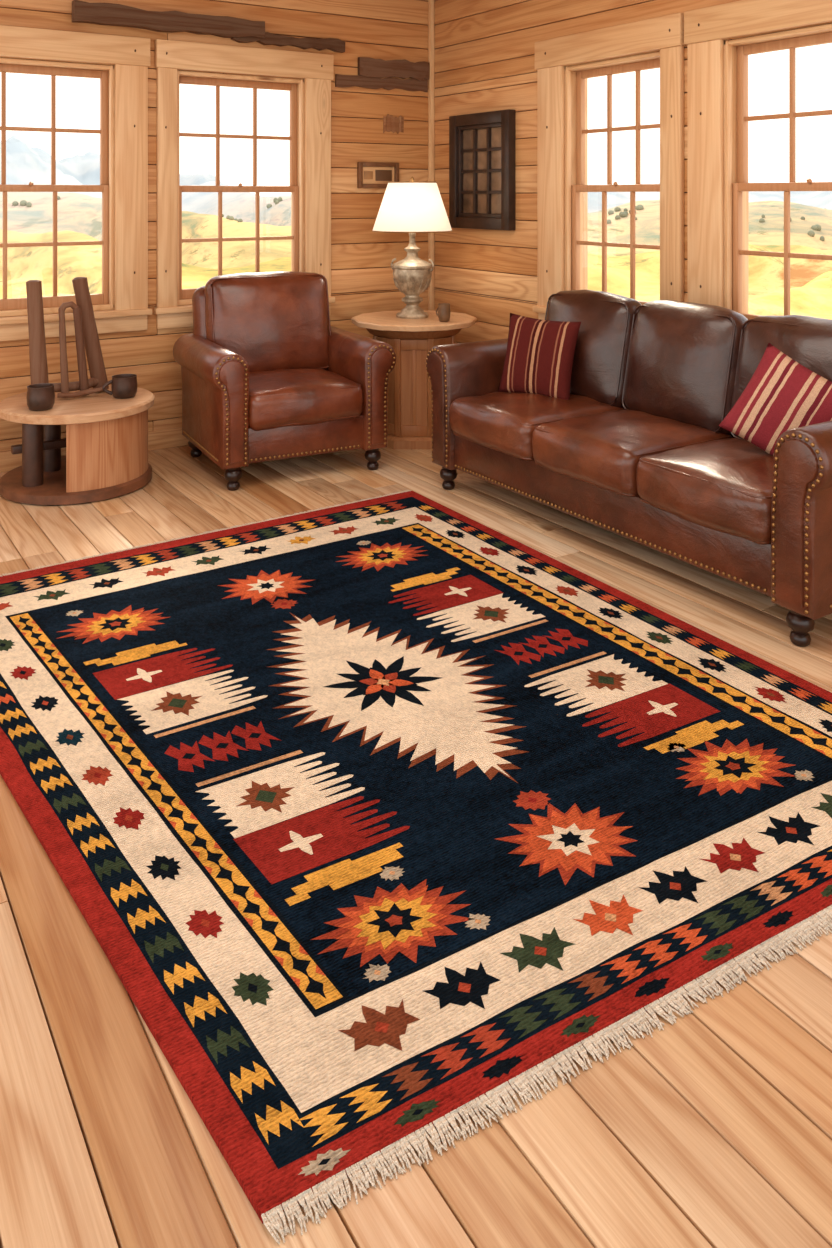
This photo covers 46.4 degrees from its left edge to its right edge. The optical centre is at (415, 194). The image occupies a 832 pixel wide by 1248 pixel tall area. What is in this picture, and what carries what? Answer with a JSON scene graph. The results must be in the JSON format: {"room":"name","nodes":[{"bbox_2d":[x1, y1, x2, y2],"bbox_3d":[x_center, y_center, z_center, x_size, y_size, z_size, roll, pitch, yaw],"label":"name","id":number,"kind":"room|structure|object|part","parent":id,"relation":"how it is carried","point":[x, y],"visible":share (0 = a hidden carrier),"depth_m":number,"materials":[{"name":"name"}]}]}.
{"room":"living room","nodes":[
{"label":"living room","id":0,"kind":"room"},
{"bbox_2d":[0,0,427,451],"bbox_3d":[-2.528,-0.010,5.175,6.200,3.020,0.160,0,0,-33],"label":"wall","id":1,"kind":"structure","parent":0,"point":[362,281],"depth_m":6.37,"materials":[{"name":"brown wood"}]},
{"bbox_2d":[0,63,108,309],"bbox_3d":[-2.150,-0.046,5.402,0.876,1.353,0.092,0,0,-33],"label":"window","id":2,"kind":"structure","parent":1,"relation":"in","point":[48,301],"depth_m":5.48,"materials":[{"name":"brown wood"}]},
{"bbox_2d":[0,427,188,471],"bbox_3d":[-2.494,1.445,5.090,6.164,0.110,0.018,0,0,-33],"label":"baseboard","id":3,"kind":"structure","parent":1,"relation":"attached to","point":[166,438],"depth_m":5.71,"materials":[{"name":"brown wood"}]},
{"bbox_2d":[0,25,334,340],"bbox_3d":[-1.621,-0.062,5.739,2.475,1.705,0.225,0,0,-33],"label":"window frame","id":4,"kind":"structure","parent":1,"relation":"attached to","point":[317,70],"depth_m":5.70,"materials":[{"name":"brown wood"}]},
{"bbox_2d":[72,0,344,52],"bbox_3d":[-1.195,-1.014,5.904,1.730,0.152,0.073,0,0,-33],"label":"beam","id":5,"kind":"structure","parent":1,"relation":"attached to","point":[239,30],"depth_m":5.78,"materials":[{"name":"brown wood"}]},
{"bbox_2d":[179,76,298,299],"bbox_3d":[-1.114,-0.046,6.078,0.831,1.353,0.092,0,0,-33],"label":"window","id":6,"kind":"structure","parent":1,"relation":"in","point":[292,88],"depth_m":6.12,"materials":[{"name":"brown wood"}]},
{"bbox_2d":[357,162,398,187],"bbox_3d":[-0.253,-0.133,6.545,0.317,0.175,0.029,0,0,-33],"label":"wall plaque","id":7,"kind":"object","parent":1,"relation":"attached to","point":[369,174],"visible":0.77,"depth_m":6.53,"materials":[{"name":"brown wood"}]},
{"bbox_3d":[-0.257,-0.133,6.550,0.257,0.115,0.016,0,0,-33],"label":"panel","id":8,"kind":"part","parent":7,"relation":"part of","materials":[{"name":"brown wood"}]},
{"bbox_2d":[335,57,428,91],"bbox_3d":[-0.218,-0.819,6.567,0.730,0.220,0.030,0,0,-33],"label":"board","id":9,"kind":"object","parent":1,"relation":"attached to","point":[372,72],"visible":1,"depth_m":6.58,"materials":[{"name":"brown wood"}]},
{"bbox_2d":[383,114,403,133],"bbox_3d":[-0.152,-0.485,6.621,0.160,0.132,0.013,0,0,-33],"label":"wall plaque","id":10,"kind":"object","parent":1,"relation":"attached to","point":[390,123],"visible":1,"depth_m":6.62,"materials":[{"name":"brown wood"}]},
{"bbox_2d":[428,0,433,310],"bbox_3d":[0.107,-0.010,6.778,0.035,3.020,0.035,0,0,-33],"label":"trim","id":11,"kind":"structure","parent":1,"relation":"attached to","point":[430,2],"depth_m":6.76,"materials":[{"name":"brown wood"}]},
{"bbox_2d":[0,445,831,1247],"bbox_3d":[-0.487,1.530,2.005,6.246,0.060,7.420,0,0,-33],"label":"floor","id":12,"kind":"structure","parent":0,"point":[713,1129],"depth_m":1.62,"materials":[{"name":"brown wood"}]},
{"bbox_2d":[0,385,154,504],"bbox_3d":[-1.761,1.279,5.042,0.776,0.442,0.776,0,0,-33],"label":"drum side table","id":13,"kind":"object","parent":12,"relation":"on","point":[105,442],"visible":0.89,"depth_m":4.79,"materials":[{"name":"brown wood"}]},
{"bbox_2d":[26,383,54,410],"bbox_3d":[-1.853,1.000,4.791,0.132,0.115,0.132,0,0,7],"label":"mug","id":14,"kind":"object","parent":13,"relation":"on","point":[41,396],"visible":1,"depth_m":4.74,"materials":[{"name":"brown ceramic"}]},
{"bbox_2d":[26,277,108,397],"bbox_3d":[-1.816,0.746,5.088,0.424,0.620,0.217,0,0,-33],"label":"sculpture","id":15,"kind":"object","parent":13,"relation":"on","point":[86,333],"visible":0.96,"depth_m":5.04,"materials":[{"name":"brown wood"}]},
{"bbox_3d":[-1.522,1.274,4.977,0.214,0.332,0.635,0,0,15],"label":"curved panel","id":16,"kind":"part","parent":13,"relation":"part of","materials":[{"name":"brown wood"}]},
{"bbox_2d":[102,374,136,398],"bbox_3d":[-1.534,1.002,5.064,0.131,0.110,0.162,0,0,34],"label":"mug","id":17,"kind":"object","parent":13,"relation":"on","point":[123,386],"visible":1,"depth_m":5.03,"materials":[{"name":"brown ceramic"}]},
{"bbox_2d":[173,271,395,490],"bbox_3d":[-0.755,0.974,5.450,1.030,1.052,0.919,0,0,-28],"label":"leather armchair","id":18,"kind":"object","parent":12,"relation":"on","point":[266,373],"visible":1,"depth_m":5.26,"materials":[{"name":"brown leather"}]},
{"bbox_3d":[-0.910,0.913,5.745,0.810,0.776,0.252,0,0,-28],"label":"frame","id":19,"kind":"part","parent":18,"relation":"part of","materials":[{"name":"leather"}]},
{"bbox_3d":[-1.121,1.090,5.247,0.194,0.580,0.852,0,0,-28],"label":"arm","id":20,"kind":"part","parent":18,"relation":"part of","materials":[{"name":"leather"}]},
{"bbox_2d":[204,271,330,371],"bbox_3d":[-0.854,0.756,5.637,0.743,0.615,0.332,0,0,-28],"label":"cushion","id":21,"kind":"object","parent":18,"relation":"on","point":[278,320],"depth_m":5.52,"materials":[{"name":"leather"}]},
{"bbox_2d":[249,368,362,430],"bbox_3d":[-0.697,1.107,5.339,0.654,0.263,0.668,0,0,-28],"label":"seat cushion","id":22,"kind":"object","parent":18,"relation":"on","point":[280,399],"depth_m":5.11,"materials":[{"name":"leather"}]},
{"bbox_3d":[-0.380,1.090,5.636,0.194,0.580,0.852,0,0,-28],"label":"arm","id":23,"kind":"part","parent":18,"relation":"part of","materials":[{"name":"leather"}]},
{"bbox_2d":[351,310,476,448],"bbox_3d":[-0.012,1.129,6.004,0.750,0.743,0.750,0,0,45],"label":"end table","id":24,"kind":"object","parent":12,"relation":"on","point":[409,398],"visible":0.65,"depth_m":5.76,"materials":[{"name":"brown wood"}]},
{"bbox_2d":[372,177,451,318],"bbox_3d":[-0.023,0.321,6.021,0.498,0.870,0.498,0,0,-33],"label":"table lamp","id":25,"kind":"object","parent":24,"relation":"on","point":[411,207],"visible":1,"depth_m":5.90,"materials":[{"name":"white fabric"}]},
{"bbox_3d":[-0.023,0.056,6.021,0.498,0.340,0.498,0,0,-33],"label":"shade frame","id":26,"kind":"part","parent":25,"relation":"part of","materials":[{"name":"white fabric"}]},
{"bbox_3d":[-0.023,0.072,6.021,0.494,0.303,0.494,0,0,-33],"label":"lamp shade","id":27,"kind":"part","parent":25,"relation":"part of","materials":[{"name":"white fabric"}]},
{"bbox_2d":[436,303,449,321],"bbox_3d":[0.161,0.704,5.801,0.091,0.105,0.074,0,0,4],"label":"mug","id":28,"kind":"object","parent":24,"relation":"on","point":[443,309],"visible":1,"depth_m":5.77,"materials":[{"name":"brown ceramic"}]},
{"bbox_2d":[0,490,831,1243],"bbox_3d":[-0.202,1.492,3.034,2.330,0.015,3.040,0,0,-33],"label":"area rug","id":29,"kind":"object","parent":12,"relation":"on","point":[378,816],"visible":1,"depth_m":2.35,"materials":[{"name":"multicoloured fabric"}]},
{"bbox_2d":[426,290,831,646],"bbox_3d":[1.043,0.995,4.305,0.946,1.009,2.323,0,0,-33],"label":"leather sofa","id":30,"kind":"object","parent":12,"relation":"on","point":[638,450],"visible":0.9,"depth_m":4.08,"materials":[{"name":"brown leather"}]},
{"bbox_3d":[0.464,1.075,5.181,0.882,0.610,0.220,0,0,-33],"label":"arm","id":31,"kind":"part","parent":30,"relation":"part of","materials":[{"name":"leather"}]},
{"bbox_2d":[449,392,624,460],"bbox_3d":[0.600,1.111,4.765,0.701,0.258,0.632,0,0,-33],"label":"seat cushion","id":32,"kind":"object","parent":30,"relation":"on","point":[493,426],"depth_m":4.61,"materials":[{"name":"leather"}]},
{"bbox_2d":[498,313,580,399],"bbox_3d":[0.615,0.815,4.861,0.422,0.412,0.156,0,0,38],"label":"throw pillow","id":33,"kind":"object","parent":30,"relation":"on","point":[539,356],"visible":0.97,"depth_m":4.80,"materials":[{"name":"fabric"}]},
{"bbox_2d":[545,290,641,407],"bbox_3d":[0.890,0.784,4.955,0.325,0.587,0.650,0,0,-33],"label":"cushion","id":34,"kind":"object","parent":30,"relation":"on","point":[600,360],"depth_m":4.75,"materials":[{"name":"leather"}]},
{"bbox_2d":[532,410,732,496],"bbox_3d":[0.944,1.109,4.239,0.696,0.260,0.628,0,0,-33],"label":"seat cushion","id":35,"kind":"object","parent":30,"relation":"on","point":[598,453],"depth_m":4.09,"materials":[{"name":"leather"}]},
{"bbox_2d":[622,300,747,434],"bbox_3d":[1.234,0.786,4.427,0.328,0.584,0.650,0,0,-33],"label":"cushion","id":36,"kind":"object","parent":30,"relation":"on","point":[680,359],"depth_m":4.30,"materials":[{"name":"leather"}]},
{"bbox_2d":[636,438,773,544],"bbox_3d":[1.283,1.108,3.712,0.698,0.262,0.630,0,0,-33],"label":"seat cushion","id":37,"kind":"object","parent":30,"relation":"on","point":[720,491],"depth_m":3.55,"materials":[{"name":"leather"}]},
{"bbox_2d":[719,343,831,455],"bbox_3d":[1.405,0.815,3.651,0.502,0.493,0.148,0,0,31],"label":"throw pillow","id":38,"kind":"object","parent":30,"relation":"on","point":[782,394],"visible":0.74,"depth_m":3.64,"materials":[{"name":"fabric"}]},
{"bbox_2d":[731,315,831,438],"bbox_3d":[1.575,0.784,3.901,0.326,0.581,0.648,0,0,-33],"label":"cushion","id":39,"kind":"object","parent":30,"relation":"on","point":[807,340],"depth_m":3.96,"materials":[{"name":"leather"}]},
{"bbox_3d":[1.612,1.075,3.422,0.882,0.610,0.220,0,0,-33],"label":"arm","id":40,"kind":"part","parent":30,"relation":"part of","materials":[{"name":"leather"}]},
{"bbox_2d":[434,0,831,343],"bbox_3d":[2.201,-0.010,3.747,0.160,3.020,7.400,0,0,-33],"label":"wall","id":41,"kind":"structure","parent":0,"point":[484,50],"depth_m":6.15,"materials":[{"name":"brown wood"}]},
{"bbox_2d":[449,109,514,230],"bbox_3d":[0.420,-0.155,6.274,0.059,0.750,0.640,0,0,-33],"label":"frame","id":42,"kind":"object","parent":41,"relation":"attached to","point":[505,119],"visible":1,"depth_m":6.24,"materials":[{"name":"black wood"}]},
{"bbox_2d":[463,127,500,213],"bbox_3d":[0.440,-0.155,6.287,0.011,0.650,0.540,0,0,-33],"label":"pane","id":43,"kind":"object","parent":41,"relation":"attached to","point":[495,132],"visible":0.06,"depth_m":6.29,"materials":[{"name":"brown glass"}]},
{"bbox_2d":[571,59,659,304],"bbox_3d":[1.128,-0.046,5.363,0.092,1.353,0.736,0,0,-33],"label":"window","id":44,"kind":"structure","parent":41,"relation":"in","point":[637,67],"depth_m":5.46,"materials":[{"name":"brown wood"}]},
{"bbox_2d":[533,0,831,319],"bbox_3d":[1.469,-0.062,4.827,0.225,1.705,2.490,0,0,-33],"label":"window frame","id":45,"kind":"structure","parent":41,"relation":"attached to","point":[556,83],"depth_m":4.88,"materials":[{"name":"brown wood"}]},
{"bbox_2d":[732,32,831,319],"bbox_3d":[1.786,-0.046,4.354,0.092,1.353,0.866,0,0,-33],"label":"window","id":46,"kind":"structure","parent":41,"relation":"in","point":[742,184],"depth_m":4.55,"materials":[{"name":"brown wood"}]},
{"label":"outside","id":47,"kind":"structure","parent":0,"visible":0},
{"bbox_2d":[0,135,831,319],"bbox_3d":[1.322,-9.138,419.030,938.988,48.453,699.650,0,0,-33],"label":"rolling hills","id":48,"kind":"structure","parent":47,"point":[79,214],"depth_m":153.87,"materials":[{"name":"yellow plant"}]},
{"bbox_2d":[12,196,824,240],"bbox_3d":[20.307,5.568,217.766,361.324,19.044,261.353,0,0,-33],"label":"trees","id":49,"kind":"object","parent":48,"relation":"on","point":[624,213],"visible":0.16,"depth_m":192.34,"materials":[{"name":"green plant"}]}
]}

